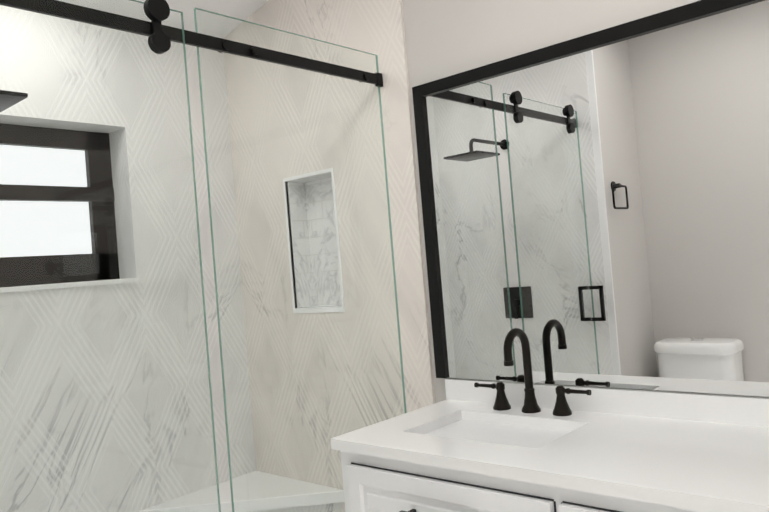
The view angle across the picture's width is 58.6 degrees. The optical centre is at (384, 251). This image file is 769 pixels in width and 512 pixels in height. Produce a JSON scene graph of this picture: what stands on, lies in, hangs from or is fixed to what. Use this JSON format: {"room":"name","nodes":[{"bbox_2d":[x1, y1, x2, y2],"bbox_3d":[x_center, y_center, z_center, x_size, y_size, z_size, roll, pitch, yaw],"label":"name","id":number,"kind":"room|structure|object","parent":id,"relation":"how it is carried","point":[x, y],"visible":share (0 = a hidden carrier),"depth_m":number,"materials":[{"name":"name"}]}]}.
{"room":"bathroom","nodes":[
{"label":"bathroom","id":0,"kind":"room"},
{"bbox_2d":[58,0,267,37],"bbox_3d":[-0.396,-1.375,1.436,3.302,0.760,2.390,-6,-2,42],"label":"ceiling","id":1,"kind":"structure","parent":0,"point":[242,9],"depth_m":2.89,"materials":[{"name":"white paint"}]},
{"bbox_2d":[0,0,434,511],"bbox_3d":[-1.759,-0.179,-0.242,3.175,3.350,6.500,-6,-2,42],"label":"wall","id":2,"kind":"structure","parent":0,"point":[375,27],"depth_m":2.74,"materials":[{"name":"stone"}]},
{"bbox_2d":[0,123,119,287],"bbox_3d":[-1.440,-0.169,2.509,0.056,0.607,0.922,-6,-2,42],"label":"window","id":3,"kind":"structure","parent":2,"relation":"in","point":[78,261],"depth_m":2.68,"materials":[{"name":"brown metal"}]},
{"bbox_2d":[138,471,343,511],"bbox_3d":[-0.539,1.204,2.693,0.578,0.450,0.578,-6,-2,42],"label":"shower bench","id":4,"kind":"object","parent":2,"relation":"attached to","point":[272,505],"depth_m":2.74,"materials":[{"name":"stone"}]},
{"bbox_2d":[283,168,344,312],"bbox_3d":[-0.255,-0.038,2.838,0.306,0.569,0.121,-6,-2,42],"label":"niche","id":5,"kind":"object","parent":2,"relation":"in","point":[325,243],"depth_m":2.91,"materials":[{"name":"stone"}]},
{"bbox_2d":[402,0,758,402],"bbox_3d":[0.436,-0.309,2.252,3.302,3.350,0.150,-6,-2,42],"label":"wall","id":6,"kind":"structure","parent":0,"point":[445,38],"depth_m":2.23,"materials":[{"name":"grey paint"}]},
{"bbox_2d":[412,0,768,396],"bbox_3d":[0.834,-0.137,1.789,1.850,1.018,0.023,-6,-2,42],"label":"wall mirror","id":7,"kind":"object","parent":6,"relation":"attached to","point":[595,209],"visible":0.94,"depth_m":1.96,"materials":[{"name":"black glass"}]},
{"bbox_2d":[445,378,768,427],"bbox_3d":[0.887,0.407,1.770,1.800,0.070,0.022,-6,-2,42],"label":"backsplash","id":8,"kind":"structure","parent":6,"relation":"attached to","point":[724,409],"depth_m":1.87,"materials":[{"name":"white stone"}]},
{"bbox_3d":[0.149,1.411,0.999,2.082,0.080,2.240,-6,-2,42],"label":"floor","id":9,"kind":"structure","parent":0,"visible":0},
{"bbox_2d":[331,408,734,511],"bbox_3d":[0.733,0.907,1.540,1.776,0.850,0.606,-6,-2,42],"label":"bathroom vanity","id":10,"kind":"object","parent":9,"relation":"on","point":[372,481],"depth_m":1.68,"materials":[{"name":"white"}]},
{"bbox_2d":[331,400,768,511],"bbox_3d":[0.709,0.468,1.563,1.800,0.029,0.574,-6,-2,42],"label":"countertop","id":11,"kind":"structure","parent":10,"relation":"on","point":[689,461],"depth_m":1.61,"materials":[{"name":"white stone"}]},
{"bbox_2d":[419,412,578,447],"bbox_3d":[0.316,0.588,1.924,0.458,0.157,0.318,-6,-2,42],"label":"sink","id":12,"kind":"object","parent":11,"relation":"in","point":[472,425],"depth_m":2.00,"materials":[{"name":"white ceramic"}]},
{"bbox_2d":[475,328,590,419],"bbox_3d":[0.405,0.357,2.050,0.376,0.260,0.148,-6,-2,42],"label":"faucet","id":13,"kind":"object","parent":11,"relation":"on","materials":[{"name":"black metal"}]},
{"bbox_3d":[-0.377,1.368,1.890,0.140,0.125,1.576,-6,-2,42],"label":"floor","id":14,"kind":"structure","parent":9,"relation":"on","visible":0},
{"bbox_2d":[0,0,406,511],"bbox_3d":[-0.443,0.305,1.893,0.132,2.005,1.574,-6,-2,42],"label":"shower door","id":15,"kind":"structure","parent":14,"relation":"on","point":[158,33],"depth_m":1.88,"materials":[{"name":"clear glass"}]},
{"bbox_3d":[-1.555,-0.164,1.357,1.064,3.350,0.640,-6,-2,42],"label":"wall","id":16,"kind":"structure","parent":0,"visible":0},
{"bbox_2d":[0,90,27,111],"bbox_3d":[-1.229,-0.475,1.805,0.220,0.127,0.463,-6,-2,42],"label":"shower head","id":17,"kind":"object","parent":16,"relation":"attached to","point":[8,101],"depth_m":1.90}
]}

